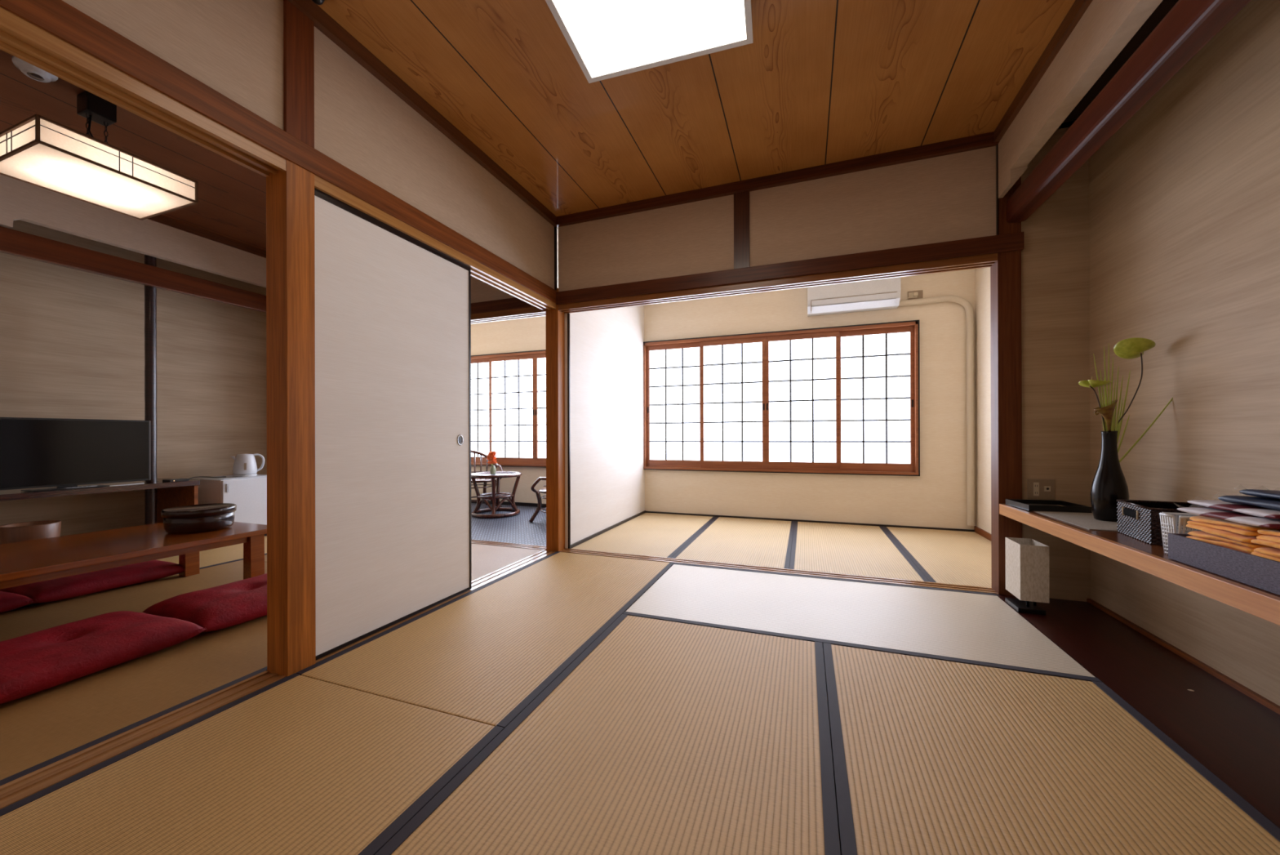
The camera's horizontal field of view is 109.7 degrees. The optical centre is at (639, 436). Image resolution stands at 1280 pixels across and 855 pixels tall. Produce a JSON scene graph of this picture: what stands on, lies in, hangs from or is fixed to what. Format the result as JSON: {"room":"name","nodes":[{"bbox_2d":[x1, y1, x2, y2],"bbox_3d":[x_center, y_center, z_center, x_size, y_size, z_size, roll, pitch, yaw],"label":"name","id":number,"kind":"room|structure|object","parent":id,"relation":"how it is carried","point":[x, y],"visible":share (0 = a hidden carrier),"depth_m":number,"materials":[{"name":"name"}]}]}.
{"room":"traditional dwelling","nodes":[
{"label":"traditional dwelling","id":0,"kind":"room"},
{"bbox_2d":[0,174,266,287],"bbox_3d":[-3.878,-1.457,2.599,0.060,0.380,3.780,0,0,20],"label":"wall","id":1,"kind":"structure","parent":0,"point":[20,200],"depth_m":3.17,"materials":[{"name":"paint"}]},
{"bbox_2d":[0,226,266,312],"bbox_3d":[-3.877,-1.182,2.599,0.050,0.146,3.780,0,0,20],"label":"trim","id":2,"kind":"structure","parent":1,"relation":"attached to","point":[14,242],"depth_m":3.16,"materials":[{"name":"brown wood"}]},
{"bbox_2d":[144,254,156,524],"bbox_3d":[-3.665,-0.392,3.376,0.064,2.460,0.064,0,0,20],"label":"trim","id":3,"kind":"structure","parent":1,"relation":"attached to","point":[150,293],"depth_m":3.36,"materials":[{"name":"black"}]},
{"bbox_2d":[147,214,266,257],"bbox_3d":[-3.855,-1.616,2.591,0.030,0.062,3.780,0,0,20],"label":"trim","id":4,"kind":"structure","parent":1,"relation":"attached to","point":[161,219],"depth_m":3.61,"materials":[{"name":"brown wood"}]},
{"bbox_2d":[0,219,266,536],"bbox_3d":[-4.354,-0.390,2.774,0.080,2.650,3.780,0,0,20],"label":"wall","id":5,"kind":"structure","parent":0,"point":[72,341],"depth_m":3.52,"materials":[{"name":"fabric"}]},
{"bbox_2d":[62,0,554,288],"bbox_3d":[-1.336,-1.377,1.673,0.080,0.555,3.785,0,0,20],"label":"wall","id":6,"kind":"structure","parent":0,"point":[360,123],"depth_m":1.87,"materials":[{"name":"paint"}]},
{"bbox_2d":[0,0,556,302],"bbox_3d":[-1.296,-1.057,1.654,0.036,0.096,3.778,0,0,20],"label":"trim","id":7,"kind":"structure","parent":6,"relation":"attached to","point":[58,18],"depth_m":1.47,"materials":[{"name":"brown wood"}]},
{"bbox_2d":[266,159,315,675],"bbox_3d":[-1.322,-0.065,1.708,0.115,1.980,0.100,0,0,20],"label":"wooden post","id":8,"kind":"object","parent":6,"relation":"attached to","point":[290,193],"depth_m":1.67,"materials":[{"name":"brown wood"}]},
{"bbox_2d":[283,0,314,148],"bbox_3d":[-1.325,-1.355,1.709,0.115,0.600,0.100,0,0,20],"label":"trim","id":9,"kind":"structure","parent":6,"relation":"attached to","point":[298,28],"depth_m":1.68,"materials":[{"name":"brown wood"}]},
{"bbox_2d":[314,187,471,659],"bbox_3d":[-1.132,-0.053,2.162,0.036,1.844,0.884,0,0,20],"label":"door","id":10,"kind":"structure","parent":6,"relation":"in","point":[393,309],"depth_m":2.06,"materials":[{"name":"paper"}]},
{"bbox_2d":[287,0,558,226],"bbox_3d":[-1.283,-1.624,1.656,0.033,0.062,3.790,0,0,20],"label":"trim","id":11,"kind":"structure","parent":6,"relation":"attached to","point":[323,22],"depth_m":2.13,"materials":[{"name":"brown wood"}]},
{"bbox_2d":[471,502,546,546],"bbox_3d":[-1.626,0.942,4.864,2.800,0.112,1.820,0,0,20],"label":"floor","id":12,"kind":"structure","parent":0,"point":[517,529],"depth_m":4.40,"materials":[{"name":"carpet"}]},
{"bbox_2d":[471,449,502,506],"bbox_3d":[-2.041,0.531,5.580,0.598,0.720,0.558,0,0,-40],"label":"rattan chair","id":13,"kind":"object","parent":12,"relation":"on","point":[484,481],"visible":0.24,"depth_m":5.75,"materials":[{"name":"wicker"}]},
{"bbox_2d":[471,471,521,518],"bbox_3d":[-1.638,0.652,5.124,0.576,0.468,0.576,0,0,20],"label":"table","id":14,"kind":"object","parent":12,"relation":"on","point":[492,495],"visible":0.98,"depth_m":5.06,"materials":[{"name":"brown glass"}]},
{"bbox_2d":[477,492,513,498],"bbox_3d":[-1.638,0.671,5.124,0.398,0.028,0.398,0,0,20],"label":"shelf","id":15,"kind":"object","parent":14,"relation":"attached to","point":[498,495],"depth_m":5.07,"materials":[{"name":"wicker"}]},
{"bbox_2d":[528,476,546,522],"bbox_3d":[-0.810,0.566,4.768,0.558,0.642,0.598,0,0,20],"label":"rattan chair","id":16,"kind":"object","parent":12,"relation":"on","point":[543,490],"visible":0.19,"depth_m":4.65,"materials":[{"name":"wicker"}]},
{"bbox_2d":[0,0,1178,288],"bbox_3d":[-0.755,-1.666,2.522,6.260,0.080,5.780,0,0,20],"label":"ceiling","id":17,"kind":"structure","parent":0,"point":[819,82],"depth_m":2.19,"materials":[{"name":"brown wood"}]},
{"bbox_2d":[12,55,57,82],"bbox_3d":[-2.702,-1.627,2.015,0.124,0.047,0.124,0,0,20],"label":"smoke detector","id":18,"kind":"object","parent":17,"relation":"attached to","point":[31,71],"visible":0.82,"depth_m":2.00,"materials":[{"name":"white plastic"}]},
{"bbox_2d":[0,90,198,220],"bbox_3d":[-2.658,-1.436,2.207,0.530,0.430,0.530,0,0,20],"label":"pendant lantern","id":19,"kind":"object","parent":17,"relation":"hanging from","point":[40,151],"visible":0.99,"depth_m":2.15,"materials":[{"name":"white paper"}]},
{"bbox_2d":[545,0,753,83],"bbox_3d":[0.011,-1.616,1.566,0.710,0.086,0.710,0,0,17],"label":"ceiling light","id":20,"kind":"object","parent":17,"relation":"attached to","point":[607,39],"visible":1,"depth_m":1.75,"materials":[{"name":"white plastic"}]},
{"bbox_2d":[564,305,644,548],"bbox_3d":[-0.287,-0.351,4.364,0.065,2.550,1.800,0,0,20],"label":"wall","id":21,"kind":"structure","parent":0,"point":[607,473],"depth_m":4.15,"materials":[{"name":"paint"}]},
{"bbox_2d":[567,313,570,548],"bbox_3d":[-0.554,-0.042,3.515,0.015,1.832,0.013,0,0,20],"label":"trim","id":22,"kind":"structure","parent":21,"relation":"attached to","point":[568,314],"depth_m":3.51,"materials":[{"name":"black paint"}]},
{"bbox_2d":[568,510,645,548],"bbox_3d":[-0.246,0.888,4.352,0.013,0.072,1.795,0,0,20],"label":"baseboard","id":23,"kind":"structure","parent":21,"relation":"attached to","point":[608,528],"depth_m":4.13,"materials":[{"name":"black paint"}]},
{"bbox_2d":[471,268,976,529],"bbox_3d":[0.174,-0.352,5.196,6.160,2.550,0.080,0,0,20],"label":"wall","id":24,"kind":"structure","parent":0,"point":[937,497],"depth_m":4.54,"materials":[{"name":"beige paint"}]},
{"bbox_2d":[471,349,546,466],"bbox_3d":[-1.314,-0.347,5.716,2.737,1.464,0.125,0,0,20],"label":"window","id":25,"kind":"structure","parent":24,"relation":"in","point":[508,389],"depth_m":5.83,"materials":[{"name":"white paper"}]},
{"bbox_2d":[471,499,546,506],"bbox_3d":[-1.323,0.885,5.693,2.800,0.085,0.015,0,0,20],"label":"baseboard","id":26,"kind":"structure","parent":24,"relation":"attached to","point":[522,504],"depth_m":5.76,"materials":[{"name":"black paint"}]},
{"bbox_2d":[643,320,919,475],"bbox_3d":[1.346,-0.355,4.744,2.752,1.464,0.125,0,0,20],"label":"window","id":27,"kind":"structure","parent":24,"relation":"in","point":[841,399],"depth_m":4.66,"materials":[{"name":"white paper"}]},
{"bbox_2d":[645,511,974,531],"bbox_3d":[1.554,0.886,4.642,3.195,0.066,0.014,0,0,20],"label":"baseboard","id":28,"kind":"structure","parent":24,"relation":"attached to","point":[656,512],"depth_m":4.54,"materials":[{"name":"black paint"}]},
{"bbox_2d":[807,276,901,316],"bbox_3d":[2.046,-1.371,4.354,0.800,0.304,0.211,0,0,20],"label":"air conditioner","id":29,"kind":"object","parent":24,"relation":"attached to","point":[878,294],"visible":0.9,"depth_m":4.28,"materials":[{"name":"white plastic"}]},
{"bbox_2d":[906,289,922,299],"bbox_3d":[2.583,-1.328,4.252,0.127,0.078,0.039,0,0,20],"label":"wall outlet","id":30,"kind":"object","parent":24,"relation":"attached to","point":[912,295],"visible":0.95,"depth_m":4.23,"materials":[{"name":"beige plastic"}]},
{"bbox_2d":[897,295,974,525],"bbox_3d":[2.741,-0.246,4.181,0.600,2.103,0.056,0,0,20],"label":"pipe","id":31,"kind":"object","parent":24,"relation":"attached to","point":[966,304],"visible":1,"depth_m":4.07,"materials":[{"name":"beige plastic"}]},
{"bbox_2d":[471,120,1090,601],"bbox_3d":[-0.408,-0.401,3.402,5.900,2.650,0.090,0,0,20],"label":"wall","id":32,"kind":"structure","parent":0,"point":[1055,273],"depth_m":2.57,"materials":[{"name":"fabric"}]},
{"bbox_2d":[314,174,555,310],"bbox_3d":[-0.999,-0.990,2.601,0.113,0.046,1.800,0,0,20],"label":"sliding door track","id":33,"kind":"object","parent":32,"relation":"attached to","point":[479,271],"depth_m":2.37,"materials":[{"name":"brown wood"}]},
{"bbox_2d":[315,549,555,662],"bbox_3d":[-0.998,0.901,2.601,0.114,0.058,1.800,0,0,20],"label":"trim","id":34,"kind":"structure","parent":32,"relation":"attached to","point":[495,575],"depth_m":2.76,"materials":[{"name":"brown wood"}]},
{"bbox_2d":[471,297,534,314],"bbox_3d":[-1.961,-1.044,3.914,2.634,0.085,0.035,0,0,20],"label":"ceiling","id":35,"kind":"structure","parent":32,"relation":"attached to","point":[510,303],"depth_m":3.59,"materials":[{"name":"brown wood"}]},
{"bbox_2d":[471,538,546,550],"bbox_3d":[-1.949,0.904,3.966,2.610,0.058,0.099,0,0,20],"label":"trim","id":36,"kind":"structure","parent":32,"relation":"attached to","point":[473,541],"depth_m":3.64,"materials":[{"name":"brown wood"}]},
{"bbox_2d":[545,288,564,551],"bbox_3d":[-0.653,-0.101,3.489,0.108,2.050,0.105,0,0,20],"label":"trim","id":37,"kind":"structure","parent":32,"relation":"attached to","point":[555,318],"depth_m":3.44,"materials":[{"name":"brown wood"}]},
{"bbox_2d":[554,226,557,290],"bbox_3d":[-0.641,-1.346,3.431,0.017,0.500,0.014,0,0,20],"label":"trim","id":38,"kind":"structure","parent":32,"relation":"attached to","point":[555,228],"depth_m":3.42,"materials":[{"name":"black paint"}]},
{"bbox_2d":[733,191,749,268],"bbox_3d":[0.680,-1.372,2.992,0.101,0.575,0.092,0,0,20],"label":"trim","id":39,"kind":"structure","parent":32,"relation":"attached to","point":[741,200],"depth_m":2.95,"materials":[{"name":"brown wood"}]},
{"bbox_2d":[556,131,999,226],"bbox_3d":[0.670,-1.629,2.941,2.752,0.062,0.035,0,0,20],"label":"trim","id":40,"kind":"structure","parent":32,"relation":"attached to","point":[986,140],"depth_m":2.82,"materials":[{"name":"brown wood"}]},
{"bbox_2d":[558,253,997,313],"bbox_3d":[0.689,-0.984,2.998,2.755,0.044,0.105,0,0,20],"label":"trim","id":41,"kind":"structure","parent":32,"relation":"attached to","point":[980,261],"depth_m":2.86,"materials":[{"name":"brown wood"}]},
{"bbox_2d":[560,547,998,593],"bbox_3d":[0.696,0.896,2.999,2.755,0.058,0.099,0,0,20],"label":"trim","id":42,"kind":"structure","parent":32,"relation":"attached to","point":[917,583],"depth_m":2.90,"materials":[{"name":"brown wood"}]},
{"bbox_2d":[555,231,1024,304],"bbox_3d":[0.720,-1.050,2.932,2.874,0.093,0.038,0,0,20],"label":"trim","id":43,"kind":"structure","parent":32,"relation":"attached to","point":[1013,242],"depth_m":2.79,"materials":[{"name":"brown wood"}]},
{"bbox_2d":[990,176,1022,595],"bbox_3d":[2.034,-0.374,2.506,0.106,2.580,0.105,0,0,20],"label":"trim","id":44,"kind":"structure","parent":32,"relation":"attached to","point":[1005,273],"depth_m":2.46,"materials":[{"name":"brown wood"}]},
{"bbox_2d":[1026,478,1054,499],"bbox_3d":[2.155,0.283,2.421,0.118,0.108,0.012,0,0,20],"label":"wall outlet","id":45,"kind":"object","parent":32,"relation":"attached to","point":[1044,489],"visible":1,"depth_m":2.42,"materials":[{"name":"beige plastic"}]},
{"bbox_2d":[974,266,991,533],"bbox_3d":[2.795,-0.361,3.279,0.080,2.550,1.880,0,0,20],"label":"wall","id":46,"kind":"structure","parent":0,"point":[982,276],"depth_m":3.92,"materials":[{"name":"beige paint"}]},
{"bbox_2d":[998,0,1163,198],"bbox_3d":[1.350,-1.484,0.688,0.072,0.358,3.780,0,0,20],"label":"wall","id":47,"kind":"structure","parent":0,"point":[1106,27],"depth_m":1.82,"materials":[{"name":"paint"}]},
{"bbox_2d":[995,144,998,235],"bbox_3d":[1.964,-1.349,2.478,0.006,0.510,0.015,0,0,20],"label":"trim","id":48,"kind":"structure","parent":47,"relation":"attached to","point":[997,145],"depth_m":2.47,"materials":[{"name":"black paint"}]},
{"bbox_2d":[994,0,1093,142],"bbox_3d":[1.300,-1.633,0.693,0.025,0.060,3.755,0,0,20],"label":"trim","id":49,"kind":"structure","parent":47,"relation":"attached to","point":[1078,8],"depth_m":1.96,"materials":[{"name":"brown wood"}]},
{"bbox_2d":[995,593,1279,827],"bbox_3d":[1.507,0.894,0.642,0.415,0.055,3.800,0,0,20],"label":"floor","id":50,"kind":"structure","parent":0,"point":[1234,735],"depth_m":1.50,"materials":[{"name":"brown wood"}]},
{"bbox_2d":[1004,537,1049,614],"bbox_3d":[1.948,0.699,2.277,0.121,0.335,0.175,0,0,20],"label":"floor lamp","id":51,"kind":"object","parent":50,"relation":"on","point":[1027,560],"visible":1,"depth_m":2.21,"materials":[{"name":"beige paper"}]},
{"bbox_2d":[1088,0,1279,705],"bbox_3d":[1.750,-0.410,0.595,0.080,2.650,3.880,0,0,20],"label":"wall","id":52,"kind":"structure","parent":0,"point":[1184,196],"depth_m":1.71,"materials":[{"name":"paint"}]},
{"bbox_2d":[999,503,1279,625],"bbox_3d":[1.516,0.396,0.648,0.400,0.056,3.778,0,0,20],"label":"wall shelf","id":53,"kind":"object","parent":52,"relation":"attached to","point":[1150,558],"visible":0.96,"depth_m":1.39,"materials":[{"name":"brown wood"}]},
{"bbox_2d":[1034,511,1117,531],"bbox_3d":[2.025,0.366,2.063,0.275,0.003,0.705,0,0,20],"label":"table runner","id":54,"kind":"object","parent":53,"relation":"on","point":[1086,520],"visible":0.36,"depth_m":1.96,"materials":[{"name":"grey fabric"}]},
{"bbox_2d":[1005,498,1092,512],"bbox_3d":[2.063,0.351,2.291,0.250,0.028,0.230,0,0,16],"label":"document tray","id":55,"kind":"object","parent":54,"relation":"on","point":[1028,504],"visible":0.99,"depth_m":2.24,"materials":[{"name":"black plastic"}]},
{"bbox_2d":[1090,431,1128,521],"bbox_3d":[2.044,0.171,1.963,0.118,0.388,0.118,0,0,20],"label":"vase","id":56,"kind":"object","parent":54,"relation":"on","point":[1108,484],"visible":0.94,"depth_m":1.94,"materials":[{"name":"black ceramic"}]},
{"bbox_2d":[1078,376,1112,431],"bbox_3d":[1.984,-0.057,1.962,0.103,0.410,0.101,0,0,20],"label":"anthurium","id":57,"kind":"object","parent":56,"relation":"in","point":[1091,383],"visible":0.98,"depth_m":1.96,"materials":[{"name":"green plant"}]},
{"bbox_2d":[1093,400,1117,431],"bbox_3d":[2.019,-0.005,1.954,0.076,0.305,0.062,0,0,20],"label":"calla lily","id":58,"kind":"object","parent":56,"relation":"in","point":[1107,411],"visible":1,"depth_m":1.95,"materials":[{"name":"orange plant"}]},
{"bbox_2d":[1093,342,1173,462],"bbox_3d":[2.104,-0.123,1.895,0.281,0.560,0.052,0,0,43],"label":"grass spray","id":59,"kind":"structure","parent":56,"relation":"in","point":[1117,428],"depth_m":1.95,"materials":[{"name":"green plant"}]},
{"bbox_2d":[1113,337,1155,431],"bbox_3d":[2.086,-0.132,1.900,0.117,0.558,0.095,0,0,20],"label":"anthurium","id":60,"kind":"object","parent":56,"relation":"in","point":[1130,348],"visible":0.96,"depth_m":1.89,"materials":[{"name":"green plant"}]},
{"bbox_2d":[1115,498,1205,545],"bbox_3d":[1.879,0.305,1.591,0.211,0.126,0.240,0,0,27],"label":"wicker basket","id":61,"kind":"object","parent":53,"relation":"on","point":[1138,519],"visible":0.41,"depth_m":1.62,"materials":[{"name":"black plastic"}]},
{"bbox_2d":[1159,511,1199,554],"bbox_3d":[1.763,0.303,1.347,0.289,0.129,0.079,0,0,20],"label":"plastic basket","id":62,"kind":"object","parent":53,"relation":"on","point":[1169,524],"visible":0.27,"depth_m":1.40,"materials":[{"name":"white plastic"}]},
{"bbox_2d":[1168,533,1279,595],"bbox_3d":[1.548,0.329,0.940,0.200,0.076,0.828,0,0,20],"label":"storage box","id":63,"kind":"object","parent":53,"relation":"on","point":[1260,572],"visible":0.75,"depth_m":1.17,"materials":[{"name":"grey fabric"}]},
{"bbox_3d":[1.642,0.337,1.206,0.169,0.042,0.209,0,0,20],"label":"towel","id":64,"kind":"object","parent":63,"relation":"in","visible":0},
{"bbox_2d":[1186,530,1271,553],"bbox_3d":[1.644,0.294,1.209,0.166,0.042,0.209,0,0,20],"label":"towel","id":65,"kind":"object","parent":64,"relation":"on","point":[1202,535],"visible":0.44,"depth_m":1.21,"materials":[{"name":"orange fabric"}]},
{"bbox_2d":[1186,515,1279,543],"bbox_3d":[1.647,0.250,1.212,0.166,0.042,0.209,0,0,20],"label":"towel","id":66,"kind":"object","parent":65,"relation":"on","point":[1237,531],"visible":0.69,"depth_m":1.20,"materials":[{"name":"orange fabric"}]},
{"bbox_2d":[1177,506,1279,528],"bbox_3d":[1.660,0.213,1.204,0.190,0.029,0.312,0,0,19],"label":"package","id":67,"kind":"object","parent":66,"relation":"on","point":[1233,516],"visible":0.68,"depth_m":1.19,"materials":[{"name":"fabric"}]},
{"bbox_2d":[1186,499,1279,519],"bbox_3d":[1.683,0.191,1.207,0.180,0.027,0.312,0,0,21],"label":"package","id":68,"kind":"object","parent":67,"relation":"on","point":[1251,509],"visible":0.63,"depth_m":1.20,"materials":[{"name":"paper"}]},
{"bbox_2d":[1217,495,1279,510],"bbox_3d":[1.671,0.170,1.120,0.170,0.029,0.332,0,0,18],"label":"package","id":69,"kind":"object","parent":68,"relation":"on","point":[1271,503],"visible":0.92,"depth_m":1.19,"materials":[{"name":"blue fabric"}]},
{"bbox_2d":[1239,488,1279,498],"bbox_3d":[1.681,0.148,1.101,0.160,0.027,0.312,0,0,22],"label":"package","id":70,"kind":"object","parent":69,"relation":"on","point":[1255,492],"visible":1,"depth_m":1.19,"materials":[{"name":"blue fabric"}]},
{"bbox_3d":[1.567,0.338,1.004,0.166,0.042,0.219,0,0,20],"label":"towel","id":71,"kind":"object","parent":63,"relation":"in","visible":0},
{"bbox_2d":[1250,546,1279,561],"bbox_3d":[1.570,0.294,1.007,0.166,0.042,0.219,0,0,20],"label":"towel","id":72,"kind":"object","parent":71,"relation":"on","point":[1270,553],"visible":0.61,"depth_m":1.10,"materials":[{"name":"orange fabric"}]},
{"bbox_2d":[1250,529,1279,548],"bbox_3d":[1.574,0.251,1.010,0.167,0.042,0.219,0,0,20],"label":"towel","id":73,"kind":"object","parent":72,"relation":"on","point":[1273,540],"visible":1,"depth_m":1.09,"materials":[{"name":"orange fabric"}]},
{"bbox_2d":[1086,598,1279,714],"bbox_3d":[1.695,0.857,0.573,0.015,0.018,3.800,0,0,20],"label":"baseboard","id":74,"kind":"structure","parent":52,"relation":"attached to","point":[1266,702],"depth_m":1.71,"materials":[{"name":"brown wood"}]},
{"bbox_3d":[-4.077,0.889,2.673,0.500,0.100,3.780,0,0,20],"label":"floor","id":75,"kind":"structure","parent":0,"visible":0},
{"bbox_2d":[0,477,199,523],"bbox_3d":[-3.934,0.588,2.887,0.605,0.499,1.480,0,0,20],"label":"shelf","id":76,"kind":"object","parent":75,"relation":"on","point":[169,494],"visible":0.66,"depth_m":3.27,"materials":[{"name":"brown wood"}]},
{"bbox_2d":[0,417,151,491],"bbox_3d":[-3.679,0.110,2.895,0.160,0.449,0.770,0,0,20],"label":"television","id":77,"kind":"object","parent":76,"relation":"on","point":[61,453],"visible":0.98,"depth_m":2.90,"materials":[{"name":"black plastic"}]},
{"bbox_2d":[190,474,266,524],"bbox_3d":[-3.545,0.595,3.974,0.508,0.478,0.470,0,0,20],"label":"refrigerator","id":78,"kind":"object","parent":75,"relation":"on","point":[249,495],"visible":0.52,"depth_m":3.79,"materials":[{"name":"white plastic"}]},
{"bbox_2d":[197,474,266,479],"bbox_3d":[-3.561,0.354,3.975,0.380,0.004,0.380,0,0,20],"label":"mat","id":79,"kind":"object","parent":78,"relation":"on","point":[228,477],"visible":0.5,"depth_m":3.89,"materials":[{"name":"white plastic"}]},
{"bbox_2d":[231,453,264,476],"bbox_3d":[-3.497,0.252,4.009,0.164,0.199,0.193,0,0,13],"label":"electric kettle","id":80,"kind":"object","parent":79,"relation":"on","point":[244,464],"visible":1,"depth_m":3.94,"materials":[{"name":"white plastic"}]},
{"bbox_3d":[0.155,0.958,1.072,3.450,0.065,3.880,0,0,20],"label":"floor","id":81,"kind":"structure","parent":0,"visible":0},
{"bbox_2d":[0,670,286,808],"bbox_3d":[-1.664,0.901,0.779,0.114,0.058,1.880,0,0,20],"label":"trim","id":82,"kind":"structure","parent":81,"relation":"on","point":[15,790],"depth_m":1.29,"materials":[{"name":"brown wood"}]},
{"bbox_2d":[0,672,504,854],"bbox_3d":[-1.168,0.900,0.612,0.927,0.057,1.905,0,0,20],"label":"mat","id":83,"kind":"object","parent":81,"relation":"on","point":[295,764],"visible":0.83,"depth_m":1.14,"materials":[{"name":"wicker"}]},
{"bbox_2d":[296,551,674,727],"bbox_3d":[-0.519,0.900,2.389,0.927,0.057,1.872,0,0,20],"label":"mat","id":84,"kind":"object","parent":81,"relation":"on","point":[484,654],"visible":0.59,"depth_m":1.93,"materials":[{"name":"wicker"}]},
{"bbox_2d":[374,613,840,854],"bbox_3d":[0.019,0.897,1.175,0.912,0.057,1.877,0,0,20],"label":"mat","id":85,"kind":"object","parent":81,"relation":"on","point":[660,737],"visible":1,"depth_m":1.21,"materials":[{"name":"wicker"}]},
{"bbox_2d":[622,562,1102,681],"bbox_3d":[0.935,0.896,2.348,1.827,0.057,0.950,0,0,20],"label":"mat","id":86,"kind":"object","parent":81,"relation":"on","point":[955,625],"visible":0.76,"depth_m":2.19,"materials":[{"name":"fabric"}]},
{"bbox_2d":[822,642,1279,854],"bbox_3d":[0.878,0.895,0.861,0.913,0.057,1.877,0,0,20],"label":"mat","id":87,"kind":"object","parent":81,"relation":"on","point":[930,756],"visible":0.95,"depth_m":1.16,"materials":[{"name":"wicker"}]},
{"bbox_3d":[1.264,0.957,3.797,3.360,0.065,2.000,0,0,20],"label":"floor","id":88,"kind":"structure","parent":0,"visible":0},
{"bbox_2d":[571,512,715,557],"bbox_3d":[0.142,0.899,4.203,0.813,0.057,1.778,0,0,20],"label":"mat","id":89,"kind":"object","parent":88,"relation":"on","point":[649,534],"visible":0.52,"depth_m":3.95,"materials":[{"name":"wicker"}]},
{"bbox_2d":[671,516,794,568],"bbox_3d":[0.903,0.897,3.925,0.804,0.057,1.778,0,0,20],"label":"mat","id":90,"kind":"object","parent":88,"relation":"on","point":[737,540],"visible":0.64,"depth_m":3.67,"materials":[{"name":"wicker"}]},
{"bbox_2d":[789,520,930,582],"bbox_3d":[1.657,0.894,3.649,0.799,0.057,1.778,0,0,20],"label":"mat","id":91,"kind":"object","parent":88,"relation":"on","point":[833,548],"visible":0.75,"depth_m":3.37,"materials":[{"name":"wicker"}]},
{"bbox_2d":[882,525,991,587],"bbox_3d":[2.382,0.892,3.384,0.744,0.057,1.778,0,0,20],"label":"mat","id":92,"kind":"object","parent":88,"relation":"on","point":[963,557],"visible":0.48,"depth_m":3.32,"materials":[{"name":"wicker"}]},
{"bbox_3d":[-2.991,0.968,2.223,3.250,0.065,3.880,0,0,20],"label":"floor","id":93,"kind":"structure","parent":0,"visible":0},
{"bbox_2d":[0,559,266,785],"bbox_3d":[-2.225,0.905,2.166,1.885,0.057,1.598,0,0,20],"label":"mat","id":94,"kind":"object","parent":93,"relation":"on","point":[40,729],"visible":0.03,"depth_m":1.62,"materials":[{"name":"wicker"}]},
{"bbox_2d":[0,610,207,703],"bbox_3d":[-2.192,0.819,1.723,0.534,0.116,0.600,0,0,18],"label":"floor cushion","id":95,"kind":"object","parent":94,"relation":"on","point":[39,660],"visible":1,"depth_m":1.68,"materials":[{"name":"red fabric"}]},
{"bbox_2d":[0,521,266,589],"bbox_3d":[-2.796,0.709,2.146,0.850,0.340,1.490,0,0,20],"label":"table","id":96,"kind":"object","parent":94,"relation":"on","point":[33,561],"visible":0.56,"depth_m":2.25,"materials":[{"name":"brown wood"}]},
{"bbox_2d":[0,520,61,544],"bbox_3d":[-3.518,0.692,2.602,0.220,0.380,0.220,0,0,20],"label":"round wooden bowl","id":97,"kind":"object","parent":96,"relation":"on","point":[33,530],"visible":0.34,"depth_m":2.55,"materials":[{"name":"brown wood"}]},
{"bbox_2d":[160,502,236,533],"bbox_3d":[-2.543,0.472,2.607,0.314,0.130,0.314,0,0,20],"label":"tub","id":98,"kind":"object","parent":96,"relation":"on","point":[202,517],"visible":1,"depth_m":2.51,"materials":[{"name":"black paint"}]},
{"bbox_2d":[142,573,266,631],"bbox_3d":[-1.983,0.819,2.296,0.534,0.116,0.600,0,0,23],"label":"floor cushion","id":99,"kind":"object","parent":94,"relation":"on","point":[233,603],"visible":0.53,"depth_m":2.10,"materials":[{"name":"red fabric"}]},
{"bbox_2d":[0,535,266,613],"bbox_3d":[-3.505,0.909,2.464,0.717,0.057,3.778,0,0,20],"label":"mat","id":100,"kind":"object","parent":93,"relation":"on","point":[225,554],"visible":0.06,"depth_m":3.29,"materials":[{"name":"wicker"}]},
{"bbox_2d":[0,591,36,612],"bbox_3d":[-3.407,0.831,2.098,0.534,0.101,0.580,0,0,17],"label":"floor cushion","id":101,"kind":"object","parent":100,"relation":"on","point":[8,601],"visible":1,"depth_m":2.25,"materials":[{"name":"red fabric"}]},
{"bbox_2d":[0,559,187,602],"bbox_3d":[-3.201,0.830,2.661,0.534,0.101,0.620,0,0,22],"label":"floor cushion","id":102,"kind":"object","parent":100,"relation":"on","point":[67,587],"visible":0.72,"depth_m":2.52,"materials":[{"name":"red fabric"}]},
{"bbox_2d":[264,542,541,580],"bbox_3d":[-1.790,0.905,3.357,1.885,0.055,0.930,0,0,20],"label":"mat","id":103,"kind":"object","parent":93,"relation":"on","point":[486,558],"visible":0.11,"depth_m":3.29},
{"bbox_3d":[-3.456,-0.392,4.500,0.580,2.650,0.080,0,0,20],"label":"wall","id":104,"kind":"structure","parent":0,"visible":0},
{"bbox_2d":[471,306,546,324],"bbox_3d":[-1.944,-0.979,3.961,2.635,0.050,0.105,0,0,20],"label":"trim","id":105,"kind":"structure","parent":104,"relation":"attached to","point":[530,312],"depth_m":3.61,"materials":[{"name":"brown wood"}]},
{"bbox_3d":[-1.973,-0.399,-0.152,6.600,2.650,0.080,0,0,20],"label":"wall","id":106,"kind":"structure","parent":0,"visible":0},
{"bbox_2d":[0,6,286,177],"bbox_3d":[-1.665,-0.990,0.779,0.113,0.046,1.880,0,0,20],"label":"trim","id":107,"kind":"structure","parent":106,"relation":"attached to","point":[20,38],"depth_m":1.28,"materials":[{"name":"brown wood"}]},
{"bbox_2d":[1006,0,1251,222],"bbox_3d":[1.397,-1.229,0.671,0.096,0.136,3.780,0,0,20],"label":"wooden beam","id":108,"kind":"structure","parent":106,"relation":"attached to","point":[1189,25],"depth_m":1.56,"materials":[{"name":"brown wood"}]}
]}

